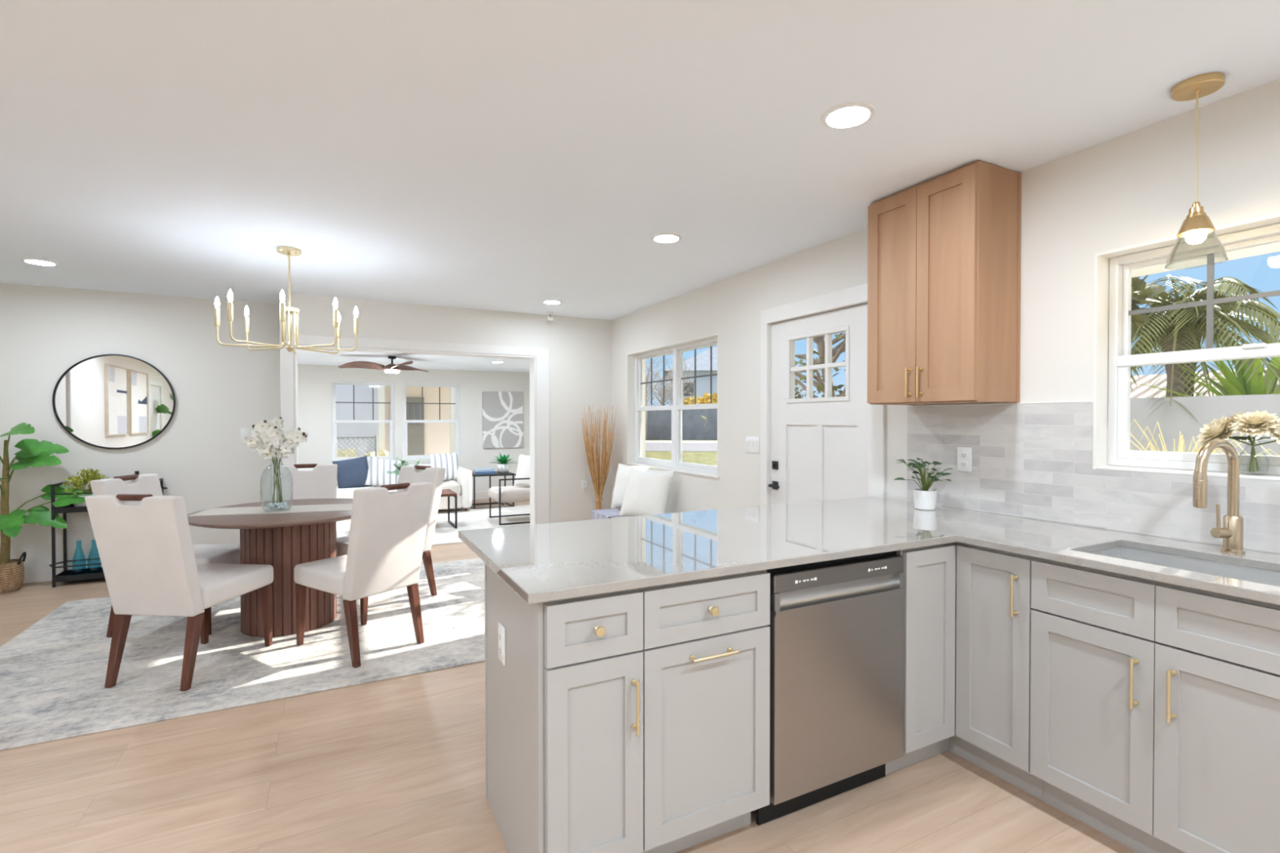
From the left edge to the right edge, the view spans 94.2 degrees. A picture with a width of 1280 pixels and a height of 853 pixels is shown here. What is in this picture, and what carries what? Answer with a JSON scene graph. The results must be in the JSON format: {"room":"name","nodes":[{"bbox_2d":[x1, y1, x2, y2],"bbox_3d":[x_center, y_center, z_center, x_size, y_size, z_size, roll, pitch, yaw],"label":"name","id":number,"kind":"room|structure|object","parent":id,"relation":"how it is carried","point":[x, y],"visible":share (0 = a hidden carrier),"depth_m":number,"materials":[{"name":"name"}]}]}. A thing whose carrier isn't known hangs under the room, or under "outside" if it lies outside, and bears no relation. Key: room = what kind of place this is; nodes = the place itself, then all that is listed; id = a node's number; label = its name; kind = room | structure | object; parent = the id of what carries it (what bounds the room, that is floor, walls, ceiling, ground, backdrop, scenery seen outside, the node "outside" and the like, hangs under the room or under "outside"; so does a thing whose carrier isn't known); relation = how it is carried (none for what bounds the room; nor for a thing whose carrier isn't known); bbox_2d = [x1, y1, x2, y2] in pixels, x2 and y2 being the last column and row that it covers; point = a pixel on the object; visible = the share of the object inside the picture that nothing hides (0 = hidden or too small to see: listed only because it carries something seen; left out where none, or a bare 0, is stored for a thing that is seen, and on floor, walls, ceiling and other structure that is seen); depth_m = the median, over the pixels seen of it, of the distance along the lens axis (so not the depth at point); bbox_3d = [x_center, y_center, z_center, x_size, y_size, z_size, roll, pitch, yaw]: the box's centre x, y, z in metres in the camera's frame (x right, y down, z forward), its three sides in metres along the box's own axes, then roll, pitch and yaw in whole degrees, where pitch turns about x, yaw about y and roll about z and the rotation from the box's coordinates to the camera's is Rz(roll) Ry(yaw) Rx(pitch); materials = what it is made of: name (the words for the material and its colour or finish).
{"room":"kitchen","nodes":[
{"label":"kitchen","id":0,"kind":"room"},
{"bbox_2d":[0,559,24,593],"bbox_3d":[-5.061,1.192,4.733,0.224,0.230,0.224,0,1,-27],"label":"basket","id":1,"kind":"object","parent":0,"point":[11,571],"depth_m":4.70,"materials":[{"name":"wicker"}]},
{"bbox_2d":[0,283,297,566],"bbox_3d":[-4.582,0.063,5.044,2.888,2.480,0.600,0,1,-27],"label":"wall","id":2,"kind":"structure","parent":0,"point":[200,457],"depth_m":5.31,"materials":[{"name":"paint"}]},
{"bbox_2d":[22,560,102,583],"bbox_3d":[-3.166,1.224,5.735,5.998,0.140,0.330,0,1,-21],"label":"baseboard","id":3,"kind":"structure","parent":2,"relation":"attached to","point":[42,573],"depth_m":5.00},
{"bbox_2d":[52,354,175,448],"bbox_3d":[-4.574,-0.217,5.194,0.828,0.828,0.032,0,1,-27],"label":"round mirror","id":4,"kind":"object","parent":2,"relation":"attached to","point":[104,401],"visible":1,"depth_m":5.18,"materials":[{"name":"white mirror"}]},
{"bbox_2d":[298,468,337,485],"bbox_3d":[-4.458,0.732,8.586,1.120,0.260,0.220,0,1,-27],"label":"chair back","id":5,"kind":"object","parent":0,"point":[299,468],"depth_m":8.46,"materials":[{"name":"fabric"}]},
{"bbox_2d":[297,364,529,491],"bbox_3d":[-4.090,0.006,9.537,5.160,2.490,0.150,0,1,-27],"label":"wall","id":6,"kind":"structure","parent":0,"point":[313,381],"depth_m":9.78,"materials":[{"name":"paint"}]},
{"bbox_2d":[330,380,395,462],"bbox_3d":[-4.354,-0.080,9.371,0.910,1.265,0.102,0,1,-27],"label":"window","id":7,"kind":"structure","parent":6,"relation":"in","point":[392,422],"depth_m":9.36,"materials":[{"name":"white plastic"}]},
{"bbox_2d":[402,382,460,460],"bbox_3d":[-3.448,-0.086,9.835,0.905,1.265,0.102,0,1,-27],"label":"window","id":8,"kind":"structure","parent":6,"relation":"in","point":[457,423],"depth_m":9.80,"materials":[{"name":"white plastic"}]},
{"bbox_2d":[482,391,523,448],"bbox_3d":[-2.373,-0.117,10.306,0.700,0.970,0.040,0,1,-27],"label":"painting","id":9,"kind":"object","parent":6,"relation":"attached to","point":[502,411],"visible":1,"depth_m":10.28},
{"bbox_2d":[297,348,529,373],"bbox_3d":[-3.145,-0.968,7.678,4.860,0.100,4.000,0,1,-27],"label":"ceiling","id":10,"kind":"structure","parent":0,"point":[304,357],"depth_m":8.33,"materials":[{"name":"paint"}]},
{"bbox_2d":[337,355,428,373],"bbox_3d":[-3.263,-0.811,7.687,1.142,0.214,1.108,0,1,-27],"label":"ceiling fan","id":11,"kind":"object","parent":10,"relation":"hanging from","point":[390,368],"visible":1,"depth_m":7.72,"materials":[{"name":"black metal"}]},
{"bbox_2d":[395,464,444,483],"bbox_3d":[-3.454,0.725,9.101,1.120,0.260,0.220,0,1,-27],"label":"chair back","id":12,"kind":"object","parent":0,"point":[397,477],"depth_m":9.05,"materials":[{"name":"fabric"}]},
{"bbox_2d":[279,293,611,523],"bbox_3d":[-1.785,0.050,6.055,3.210,2.480,0.150,0,1,-27],"label":"wall","id":13,"kind":"structure","parent":0,"point":[580,348],"depth_m":6.41,"materials":[{"name":"paint"}]},
{"bbox_2d":[280,333,549,524],"bbox_3d":[-2.108,0.233,5.887,2.470,2.118,0.178,0,1,-27],"label":"trim","id":14,"kind":"structure","parent":13,"relation":"attached to","point":[540,363],"depth_m":6.10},
{"bbox_2d":[0,498,1139,852],"bbox_3d":[-1.669,1.383,3.180,6.660,0.120,13.700,0,1,-27],"label":"floor","id":15,"kind":"structure","parent":0,"point":[397,765],"depth_m":2.18,"materials":[{"name":"brown wood"}]},
{"bbox_2d":[0,422,92,593],"bbox_3d":[-4.952,0.639,4.648,1.038,1.337,0.486,0,1,-19],"label":"potted plant","id":16,"kind":"object","parent":15,"relation":"on","point":[33,452],"visible":0.97,"depth_m":4.75,"materials":[{"name":"green plant"}]},
{"bbox_2d":[48,478,167,587],"bbox_3d":[-4.525,0.885,5.082,0.787,0.835,0.254,0,1,-27],"label":"bar cart","id":17,"kind":"object","parent":15,"relation":"on","point":[95,572],"visible":0.44,"depth_m":4.91,"materials":[{"name":"black metal"}]},
{"bbox_2d":[53,503,88,513],"bbox_3d":[-4.526,0.681,5.080,0.667,0.047,0.242,0,1,-27],"label":"shelf","id":18,"kind":"object","parent":17,"relation":"attached to","point":[68,508],"depth_m":4.88,"materials":[{"name":"black metal"}]},
{"bbox_2d":[55,567,105,582],"bbox_3d":[-4.525,1.241,5.086,0.667,0.047,0.242,0,1,-27],"label":"shelf","id":19,"kind":"object","parent":17,"relation":"attached to","point":[95,572],"depth_m":4.95,"materials":[{"name":"black metal"}]},
{"bbox_2d":[62,468,109,506],"bbox_3d":[-4.630,0.523,5.003,0.339,0.348,0.310,0,1,27],"label":"flower bowl","id":20,"kind":"object","parent":17,"relation":"on","point":[77,481],"visible":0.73,"depth_m":4.95,"materials":[{"name":"green ceramic"}]},
{"bbox_2d":[73,493,93,506],"bbox_3d":[-4.634,0.633,5.001,0.206,0.128,0.187,0,1,-27],"label":"bowl","id":21,"kind":"object","parent":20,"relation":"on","point":[83,504],"depth_m":4.92,"materials":[{"name":"white ceramic"}]},
{"bbox_2d":[0,558,484,751],"bbox_3d":[-2.328,1.309,4.004,3.060,0.010,2.510,0,1,-27],"label":"area rug","id":22,"kind":"object","parent":15,"relation":"on","point":[53,673],"visible":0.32,"depth_m":3.33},
{"bbox_2d":[89,474,239,637],"bbox_3d":[-3.052,0.812,3.917,0.708,0.985,0.470,0,1,-3],"label":"dining chair","id":23,"kind":"object","parent":22,"relation":"on","point":[143,483],"visible":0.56,"depth_m":3.88,"materials":[{"name":"fabric"}]},
{"bbox_2d":[84,493,273,691],"bbox_3d":[-2.452,0.820,3.237,0.470,0.985,0.708,0,1,5],"label":"dining chair","id":24,"kind":"object","parent":22,"relation":"on","point":[145,549],"visible":1,"depth_m":2.98,"materials":[{"name":"fabric"}]},
{"bbox_2d":[186,497,352,637],"bbox_3d":[-2.330,0.928,3.960,1.140,0.752,1.140,0,1,-27],"label":"dining table","id":25,"kind":"object","parent":22,"relation":"on","point":[282,541],"visible":0.62,"depth_m":3.71,"materials":[{"name":"brown wood"}]},
{"bbox_2d":[186,503,352,516],"bbox_3d":[-2.331,0.550,3.960,1.040,0.003,0.344,0,1,-15],"label":"tabletop","id":26,"kind":"object","parent":25,"relation":"on","point":[340,507],"visible":0.78,"depth_m":3.92,"materials":[{"name":"wood"}]},
{"bbox_2d":[259,460,293,511],"bbox_3d":[-2.379,0.386,3.895,0.186,0.327,0.186,0,1,-27],"label":"glass vase","id":27,"kind":"object","parent":26,"relation":"on","point":[273,507],"visible":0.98,"depth_m":3.87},
{"bbox_2d":[242,415,308,502],"bbox_3d":[-2.362,0.214,3.885,0.361,0.572,0.161,0,1,-20],"label":"flowers","id":28,"kind":"object","parent":27,"relation":"on","point":[268,437],"visible":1,"depth_m":3.86,"materials":[{"name":"white plant"}]},
{"bbox_2d":[271,463,337,501],"bbox_3d":[-2.627,0.804,4.614,0.470,0.985,0.708,0,1,-24],"label":"dining chair","id":29,"kind":"object","parent":22,"relation":"on","point":[320,482],"visible":0.43,"depth_m":4.85,"materials":[{"name":"fabric"}]},
{"bbox_2d":[293,481,433,667],"bbox_3d":[-1.652,0.816,3.555,0.708,0.985,0.470,0,1,33],"label":"dining chair","id":30,"kind":"object","parent":22,"relation":"on","point":[388,531],"visible":1,"depth_m":3.39,"materials":[{"name":"fabric"}]},
{"bbox_2d":[336,465,445,616],"bbox_3d":[-1.893,0.805,4.462,0.470,0.985,0.708,0,1,33],"label":"dining chair","id":31,"kind":"object","parent":22,"relation":"on","point":[408,473],"visible":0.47,"depth_m":4.55,"materials":[{"name":"fabric"}]},
{"bbox_2d":[297,463,471,511],"bbox_3d":[-3.828,0.931,8.597,2.560,0.660,1.020,0,1,-27],"label":"sofa","id":32,"kind":"object","parent":15,"relation":"on","point":[464,475],"visible":0.16,"depth_m":8.69,"materials":[{"name":"fabric"}]},
{"bbox_2d":[332,455,371,488],"bbox_3d":[-4.036,0.664,8.365,0.512,0.492,0.216,0,1,-33],"label":"throw pillow","id":33,"kind":"object","parent":32,"relation":"on","point":[353,473],"visible":0.92,"depth_m":8.29,"materials":[{"name":"blue fabric"}]},
{"bbox_2d":[336,485,374,498],"bbox_3d":[-4.267,0.931,8.215,1.120,0.150,0.700,0,1,-27],"label":"seat cushion","id":34,"kind":"object","parent":32,"relation":"on","point":[344,493],"depth_m":8.01,"materials":[{"name":"fabric"}]},
{"bbox_2d":[364,456,400,486],"bbox_3d":[-3.679,0.662,8.502,0.495,0.471,0.212,0,1,-21],"label":"throw pillow","id":35,"kind":"object","parent":32,"relation":"on","point":[377,475],"visible":0.84,"depth_m":8.44,"materials":[{"name":"fabric"}]},
{"bbox_2d":[374,483,461,493],"bbox_3d":[-3.263,0.925,8.729,1.120,0.150,0.700,0,1,-27],"label":"seat cushion","id":36,"kind":"object","parent":32,"relation":"on","point":[392,491],"depth_m":8.59,"materials":[{"name":"fabric"}]},
{"bbox_2d":[428,452,458,480],"bbox_3d":[-2.950,0.611,8.986,0.443,0.430,0.204,0,1,-30],"label":"throw pillow","id":37,"kind":"object","parent":32,"relation":"on","point":[449,461],"visible":0.79,"depth_m":8.94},
{"bbox_2d":[438,480,460,509],"bbox_3d":[-2.943,0.999,8.800,0.520,0.364,0.626,0,1,-27],"label":"throw blanket","id":38,"kind":"object","parent":32,"relation":"on","point":[452,485],"visible":0.41,"depth_m":8.57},
{"bbox_2d":[336,504,529,545],"bbox_3d":[-2.711,1.268,7.561,3.700,0.010,2.450,0,1,-27],"label":"area rug","id":39,"kind":"object","parent":15,"relation":"on","point":[445,533],"visible":0.06,"depth_m":7.85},
{"bbox_2d":[389,488,457,528],"bbox_3d":[-2.885,1.048,7.362,1.110,0.435,0.560,0,1,-27],"label":"coffee table","id":40,"kind":"object","parent":39,"relation":"on","point":[445,492],"visible":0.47,"depth_m":7.37,"materials":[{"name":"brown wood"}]},
{"bbox_2d":[470,471,514,509],"bbox_3d":[-2.347,0.990,9.327,0.620,0.525,0.530,0,1,-27],"label":"side table","id":41,"kind":"object","parent":39,"relation":"on","point":[473,475],"visible":0.52,"depth_m":9.15,"materials":[{"name":"black metal"}]},
{"bbox_2d":[488,453,517,472],"bbox_3d":[-2.157,0.564,9.387,0.511,0.324,0.369,0,1,-5],"label":"potted plant","id":42,"kind":"object","parent":41,"relation":"on","point":[504,467],"visible":0.99,"depth_m":9.33,"materials":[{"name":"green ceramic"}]},
{"bbox_2d":[488,474,529,525],"bbox_3d":[-1.507,0.815,8.085,1.006,0.882,0.658,0,1,-25],"label":"armchair","id":43,"kind":"object","parent":39,"relation":"on","point":[501,495],"visible":0.37,"depth_m":7.75,"materials":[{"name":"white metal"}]},
{"bbox_2d":[488,485,529,502],"bbox_3d":[-1.618,0.905,8.034,0.760,0.158,0.600,0,1,-25],"label":"seat cushion","id":44,"kind":"object","parent":43,"relation":"on","point":[514,493],"depth_m":7.75,"materials":[{"name":"beige fabric"}]},
{"bbox_2d":[513,454,529,486],"bbox_3d":[-1.502,0.611,8.110,0.461,0.448,0.196,0,1,23],"label":"throw pillow","id":45,"kind":"object","parent":43,"relation":"on","point":[523,466],"visible":0.44,"depth_m":8.07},
{"bbox_2d":[484,563,487,799],"bbox_3d":[0.459,0.885,2.645,2.273,0.885,0.014,0,1,-27],"label":"panel","id":46,"kind":"object","parent":15,"relation":"on","point":[486,711],"visible":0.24,"depth_m":2.12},
{"bbox_2d":[486,564,543,852],"bbox_3d":[-0.401,0.895,1.853,0.014,0.885,0.611,0,1,-27],"label":"end panel","id":47,"kind":"object","parent":15,"relation":"on","point":[515,689],"visible":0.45,"depth_m":1.78,"materials":[{"name":"wood"}]},
{"bbox_2d":[497,621,505,666],"bbox_3d":[-0.445,0.697,1.911,0.008,0.120,0.075,0,1,-27],"label":"wall outlet","id":48,"kind":"object","parent":47,"relation":"attached to","point":[501,629],"visible":1,"depth_m":1.90,"materials":[{"name":"white plastic"}]},
{"bbox_2d":[543,588,643,852],"bbox_3d":[-0.251,0.894,1.893,0.288,0.885,0.653,0,1,-27],"label":"base cabinet","id":49,"kind":"object","parent":15,"relation":"on","point":[593,644],"visible":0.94,"depth_m":1.63,"materials":[{"name":"grey wood"}]},
{"bbox_2d":[581,405,617,510],"bbox_3d":[-0.435,0.525,6.392,0.390,1.520,0.363,0,1,-2],"label":"bundle","id":50,"kind":"object","parent":15,"relation":"on","point":[598,478],"visible":0.73,"depth_m":6.35,"materials":[{"name":"plant"}]},
{"bbox_2d":[608,509,631,518],"bbox_3d":[0.011,1.070,5.468,0.440,0.450,1.250,0,1,-27],"label":"bench","id":51,"kind":"object","parent":15,"relation":"on","point":[619,509],"visible":0.02,"depth_m":5.59,"materials":[{"name":"fabric"}]},
{"bbox_2d":[591,508,622,519],"bbox_3d":[-0.277,1.016,5.776,0.272,0.384,0.400,0,1,-27],"label":"throw blanket","id":52,"kind":"object","parent":51,"relation":"on","point":[599,513],"visible":0.36,"depth_m":5.77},
{"bbox_2d":[610,463,649,507],"bbox_3d":[-0.099,0.605,5.930,0.190,0.446,0.460,-1,1,-44],"label":"throw pillow","id":53,"kind":"object","parent":51,"relation":"on","point":[623,471],"visible":0.46,"depth_m":5.94,"materials":[{"name":"fabric"}]},
{"bbox_2d":[619,466,674,515],"bbox_3d":[0.057,0.615,5.470,0.508,0.483,0.220,0,1,31],"label":"throw pillow","id":54,"kind":"object","parent":51,"relation":"on","point":[646,491],"visible":0.9,"depth_m":5.40,"materials":[{"name":"fabric"}]},
{"bbox_2d":[640,569,769,852],"bbox_3d":[0.081,0.892,2.063,0.456,0.885,0.653,0,1,-27],"label":"base cabinet","id":55,"kind":"object","parent":15,"relation":"on","point":[706,650],"visible":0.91,"depth_m":1.80,"materials":[{"name":"grey wood"}]},
{"bbox_2d":[755,551,905,825],"bbox_3d":[0.567,0.889,2.305,0.620,0.884,0.586,0,1,-27],"label":"dishwasher","id":56,"kind":"object","parent":15,"relation":"on","point":[837,626],"visible":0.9,"depth_m":2.04,"materials":[{"name":"metal"}]},
{"bbox_2d":[766,551,895,573],"bbox_3d":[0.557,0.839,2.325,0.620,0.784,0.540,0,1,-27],"label":"control panel","id":57,"kind":"object","parent":56,"relation":"in","point":[888,553],"depth_m":2.07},
{"bbox_2d":[885,542,1043,800],"bbox_3d":[1.292,0.886,2.545,0.882,0.885,0.899,0,1,-27],"label":"base cabinet","id":58,"kind":"object","parent":15,"relation":"on","point":[967,608],"visible":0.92,"depth_m":2.24,"materials":[{"name":"grey wood"}]},
{"bbox_2d":[457,496,1279,605],"bbox_3d":[0.898,0.438,1.760,2.328,0.028,2.592,0,1,-27],"label":"countertop","id":59,"kind":"structure","parent":58,"relation":"on","point":[544,562],"depth_m":2.15,"materials":[{"name":"stone"}]},
{"bbox_2d":[893,457,952,510],"bbox_3d":[1.402,0.284,2.941,0.248,0.250,0.255,0,1,-5],"label":"potted plant","id":60,"kind":"object","parent":59,"relation":"on","point":[925,499],"visible":1,"depth_m":2.92,"materials":[{"name":"green plant"}]},
{"bbox_2d":[1088,546,1279,586],"bbox_3d":[1.788,0.561,1.803,0.412,0.219,0.767,0,1,-27],"label":"sink","id":61,"kind":"object","parent":59,"relation":"in","point":[1220,569],"visible":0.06,"depth_m":2.02,"materials":[{"name":"metal"}]},
{"bbox_2d":[1192,439,1245,554],"bbox_3d":[1.911,0.231,1.974,0.205,0.379,0.063,0,1,-10],"label":"faucet","id":62,"kind":"object","parent":59,"relation":"on","point":[1232,531],"visible":1,"depth_m":1.97,"materials":[{"name":"gold metal"}]},
{"bbox_2d":[1030,557,1279,852],"bbox_3d":[1.771,0.893,1.887,0.628,0.885,0.708,0,1,-27],"label":"base cabinet","id":63,"kind":"object","parent":15,"relation":"on","point":[1155,705],"visible":0.98,"depth_m":1.75,"materials":[{"name":"grey wood"}]},
{"bbox_2d":[0,0,1279,319],"bbox_3d":[-1.089,-1.198,1.453,6.150,0.120,10.150,0,1,-27],"label":"ceiling","id":64,"kind":"structure","parent":0,"point":[498,155],"depth_m":2.27,"materials":[{"name":"paint"}]},
{"bbox_2d":[20,257,58,266],"bbox_3d":[-4.251,-1.163,4.213,0.192,0.009,0.192,0,1,-27],"label":"recessed light","id":65,"kind":"object","parent":64,"relation":"in","point":[36,261],"visible":1,"depth_m":4.20,"materials":[{"name":"white plastic"}]},
{"bbox_2d":[214,246,358,354],"bbox_3d":[-2.308,-0.828,3.917,0.757,0.675,0.757,0,1,-3],"label":"chandelier","id":66,"kind":"object","parent":64,"relation":"hanging from","point":[290,251],"visible":1,"depth_m":3.88,"materials":[{"name":"gold metal"}]},
{"bbox_2d":[650,232,681,243],"bbox_3d":[0.163,-1.160,3.668,0.192,0.009,0.192,0,1,-27],"label":"recessed light","id":67,"kind":"object","parent":64,"relation":"in","point":[664,237],"visible":1,"depth_m":3.66,"materials":[{"name":"white plastic"}]},
{"bbox_2d":[821,101,875,128],"bbox_3d":[0.767,-1.143,2.193,0.192,0.009,0.192,0,1,-27],"label":"recessed light","id":68,"kind":"object","parent":64,"relation":"in","point":[855,113],"visible":1,"depth_m":2.18,"materials":[{"name":"white plastic"}]},
{"bbox_2d":[1164,72,1228,269],"bbox_3d":[1.864,-0.846,1.992,0.156,0.600,0.156,0,1,-27],"label":"pendant lamp","id":69,"kind":"object","parent":64,"relation":"hanging from","point":[1197,224],"visible":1,"depth_m":1.98,"materials":[{"name":"gold metal"}]},
{"bbox_2d":[641,359,645,464],"bbox_3d":[-0.914,0.012,8.831,0.150,2.490,4.000,0,1,-27],"label":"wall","id":70,"kind":"structure","parent":0,"point":[643,412],"depth_m":7.07,"materials":[{"name":"paint"}]},
{"bbox_2d":[611,78,1279,554],"bbox_3d":[1.823,0.026,2.705,0.160,2.600,9.400,0,1,-27],"label":"wall","id":71,"kind":"structure","parent":0,"point":[1136,187],"depth_m":2.58,"materials":[{"name":"paint"}]},
{"bbox_2d":[625,333,719,478],"bbox_3d":[0.313,-0.177,5.630,0.169,1.179,1.739,0,1,-27],"label":"window","id":72,"kind":"structure","parent":71,"relation":"in","point":[634,362],"depth_m":5.67,"materials":[{"name":"white plastic"}]},
{"bbox_2d":[745,436,759,453],"bbox_3d":[0.837,0.138,4.442,0.012,0.120,0.165,0,1,-27],"label":"light switch","id":73,"kind":"object","parent":71,"relation":"attached to","point":[752,443],"visible":1,"depth_m":4.44,"materials":[{"name":"white plastic"}]},
{"bbox_2d":[768,303,868,504],"bbox_3d":[1.148,0.286,3.882,0.104,2.030,0.921,0,1,-27],"label":"door","id":74,"kind":"structure","parent":71,"relation":"in","point":[820,446],"depth_m":3.86,"materials":[{"name":"white wood"}]},
{"bbox_2d":[760,282,885,505],"bbox_3d":[1.188,0.235,3.884,0.138,2.155,1.097,0,1,-27],"label":"trim","id":75,"kind":"structure","parent":71,"relation":"attached to","point":[855,295],"depth_m":3.90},
{"bbox_2d":[866,160,1021,404],"bbox_3d":[1.438,-0.631,2.882,0.356,1.040,0.587,0,1,-27],"label":"upper cabinet","id":76,"kind":"object","parent":71,"relation":"attached to","point":[944,251],"visible":1,"depth_m":2.69,"materials":[{"name":"brown wood"}]},
{"bbox_2d":[907,400,1093,406],"bbox_3d":[1.657,-0.106,2.836,0.014,0.007,0.883,0,1,-27],"label":"trim","id":77,"kind":"structure","parent":71,"relation":"attached to","point":[1075,402],"depth_m":2.75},
{"bbox_2d":[906,402,1279,554],"bbox_3d":[1.993,0.161,2.185,0.012,0.513,2.355,0,1,-27],"label":"backsplash","id":78,"kind":"structure","parent":71,"relation":"attached to","point":[1033,461],"depth_m":2.56,"materials":[{"name":"tile"}]},
{"bbox_2d":[956,447,971,471],"bbox_3d":[1.599,0.162,2.933,0.008,0.120,0.075,0,1,-27],"label":"wall outlet","id":79,"kind":"object","parent":78,"relation":"attached to","point":[964,454],"visible":1,"depth_m":2.93,"materials":[{"name":"white plastic"}]},
{"bbox_2d":[1092,213,1279,480],"bbox_3d":[2.140,-0.263,2.074,0.157,0.884,0.912,0,1,-27],"label":"window","id":80,"kind":"structure","parent":71,"relation":"in","point":[1113,312],"depth_m":2.36,"materials":[{"name":"white plastic"}]},
{"bbox_2d":[1238,444,1270,475],"bbox_3d":[2.115,0.109,2.052,0.082,0.115,0.082,0,1,-27],"label":"glass vase","id":81,"kind":"object","parent":80,"relation":"on","point":[1252,472],"visible":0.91,"depth_m":2.04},
{"bbox_2d":[1195,409,1279,471],"bbox_3d":[2.110,0.050,2.034,0.187,0.212,0.322,0,1,-27],"label":"bunch","id":82,"kind":"object","parent":81,"relation":"in","point":[1257,423],"visible":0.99,"depth_m":2.04,"materials":[{"name":"beige plant"}]},
{"bbox_2d":[1131,242,1279,277],"bbox_3d":[3.704,-1.157,1.155,1.790,0.400,5.750,0,1,-27],"label":"soffit","id":83,"kind":"structure","parent":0,"point":[1273,247],"depth_m":3.54,"materials":[{"name":"paint"}]},
{"label":"outside","id":84,"kind":"structure","parent":0,"visible":0},
{"bbox_2d":[645,439,717,465],"bbox_3d":[23.520,0.833,69.885,220.000,0.100,220.000,0,1,-27],"label":"ground","id":85,"kind":"structure","parent":84,"point":[709,458],"depth_m":26.34,"materials":[{"name":"green plant"}]},
{"bbox_2d":[337,435,377,457],"bbox_3d":[-5.442,0.827,10.454,1.524,1.332,0.042,0,1,-27],"label":"fence","id":86,"kind":"object","parent":85,"relation":"on","point":[375,441],"visible":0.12,"depth_m":10.66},
{"bbox_2d":[337,448,388,457],"bbox_3d":[-5.523,0.860,10.916,1.931,0.956,0.551,0,1,-27],"label":"shrub","id":87,"kind":"object","parent":85,"relation":"on","point":[382,452],"visible":0.03,"depth_m":10.98,"materials":[{"name":"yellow plant"}]},
{"bbox_2d":[377,382,455,459],"bbox_3d":[-4.181,-0.261,12.717,3.200,3.450,1.500,0,1,-27],"label":"house","id":88,"kind":"structure","parent":85,"relation":"on","point":[423,438],"depth_m":12.96,"materials":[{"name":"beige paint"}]},
{"bbox_2d":[644,355,671,439],"bbox_3d":[0.291,-2.642,46.563,4.271,7.431,4.536,0,1,-2],"label":"bare tree","id":89,"kind":"object","parent":85,"relation":"on","point":[649,366],"visible":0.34,"depth_m":46.78,"materials":[{"name":"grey plant"}]},
{"bbox_2d":[645,356,693,405],"bbox_3d":[2.004,-2.775,55.086,5.269,7.498,4.807,-1,1,-36],"label":"bare tree","id":90,"kind":"object","parent":85,"relation":"on","point":[656,368],"visible":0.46,"depth_m":54.90,"materials":[{"name":"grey plant"}]},
{"bbox_2d":[653,358,700,405],"bbox_3d":[3.148,-2.327,50.859,4.518,6.700,4.766,0,1,-27],"label":"bare tree","id":91,"kind":"object","parent":85,"relation":"on","point":[685,368],"visible":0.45,"depth_m":50.80,"materials":[{"name":"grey plant"}]},
{"bbox_2d":[646,408,717,439],"bbox_3d":[-7.702,-0.252,48.836,58.001,2.600,0.400,0,1,4],"label":"wall","id":92,"kind":"structure","parent":85,"relation":"on","point":[659,422],"depth_m":47.85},
{"bbox_2d":[683,391,717,404],"bbox_3d":[6.027,-1.047,52.330,6.000,4.090,3.371,0,1,-27],"label":"shrub","id":93,"kind":"object","parent":85,"relation":"on","point":[705,399],"visible":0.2,"depth_m":51.88,"materials":[{"name":"yellow plant"}]},
{"bbox_2d":[664,346,802,405],"bbox_3d":[10.220,-4.075,67.317,14.960,9.792,12.240,0,1,3],"label":"house","id":94,"kind":"structure","parent":85,"relation":"on","point":[703,359],"depth_m":62.06,"materials":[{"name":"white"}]},
{"bbox_2d":[693,332,845,426],"bbox_3d":[2.460,-0.496,7.872,2.653,4.053,2.720,0,1,-27],"label":"leafy tree","id":95,"kind":"object","parent":85,"relation":"on","point":[820,340],"visible":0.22,"depth_m":7.81,"materials":[{"name":"green plant"}]},
{"bbox_2d":[1130,275,1168,336],"bbox_3d":[3.349,-0.461,5.357,2.267,4.016,2.235,0,1,25],"label":"leafy tree","id":96,"kind":"object","parent":85,"relation":"on","point":[1137,284],"visible":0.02,"depth_m":4.81,"materials":[{"name":"green plant"}]},
{"bbox_2d":[1129,394,1279,475],"bbox_3d":[5.860,0.576,8.037,0.200,1.870,13.000,0,1,-27],"label":"wall","id":97,"kind":"structure","parent":85,"relation":"on","point":[1173,419],"depth_m":6.87,"materials":[{"name":"grey paint"}]},
{"bbox_2d":[1130,275,1279,422],"bbox_3d":[7.229,-0.236,8.005,2.988,3.494,2.834,0,1,-27],"label":"palm tree","id":98,"kind":"object","parent":85,"relation":"on","point":[1180,329],"visible":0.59,"depth_m":7.53,"materials":[{"name":"green plant"}]},
{"bbox_2d":[1130,368,1279,398],"bbox_3d":[18.799,-0.146,16.546,8.000,3.100,14.400,0,1,-27],"label":"house","id":99,"kind":"structure","parent":85,"relation":"on","point":[1139,392],"depth_m":18.45,"materials":[{"name":"white paint"}]},
{"bbox_2d":[1133,339,1279,396],"bbox_3d":[7.671,0.173,7.516,2.445,2.686,2.466,0,1,-27],"label":"yucca","id":100,"kind":"object","parent":85,"relation":"on","point":[1235,385],"visible":0.34,"depth_m":7.28,"materials":[{"name":"green plant"}]},
{"bbox_3d":[5.508,1.565,2.109,5.840,0.030,5.750,0,1,-27],"label":"patio","id":101,"kind":"object","parent":85,"relation":"on","visible":0},
{"bbox_2d":[1123,418,1279,475],"bbox_3d":[4.119,0.747,4.644,2.252,1.614,2.058,0,1,-27],"label":"ornamental grass","id":102,"kind":"object","parent":101,"relation":"on","point":[1152,448],"depth_m":4.51,"materials":[{"name":"plant"}]},
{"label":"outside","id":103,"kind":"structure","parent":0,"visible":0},
{"bbox_2d":[645,442,717,451],"bbox_3d":[12.388,1.187,34.755,125.666,0.020,81.540,0,1,-27],"label":"street","id":104,"kind":"structure","parent":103,"point":[650,446],"depth_m":34.57,"materials":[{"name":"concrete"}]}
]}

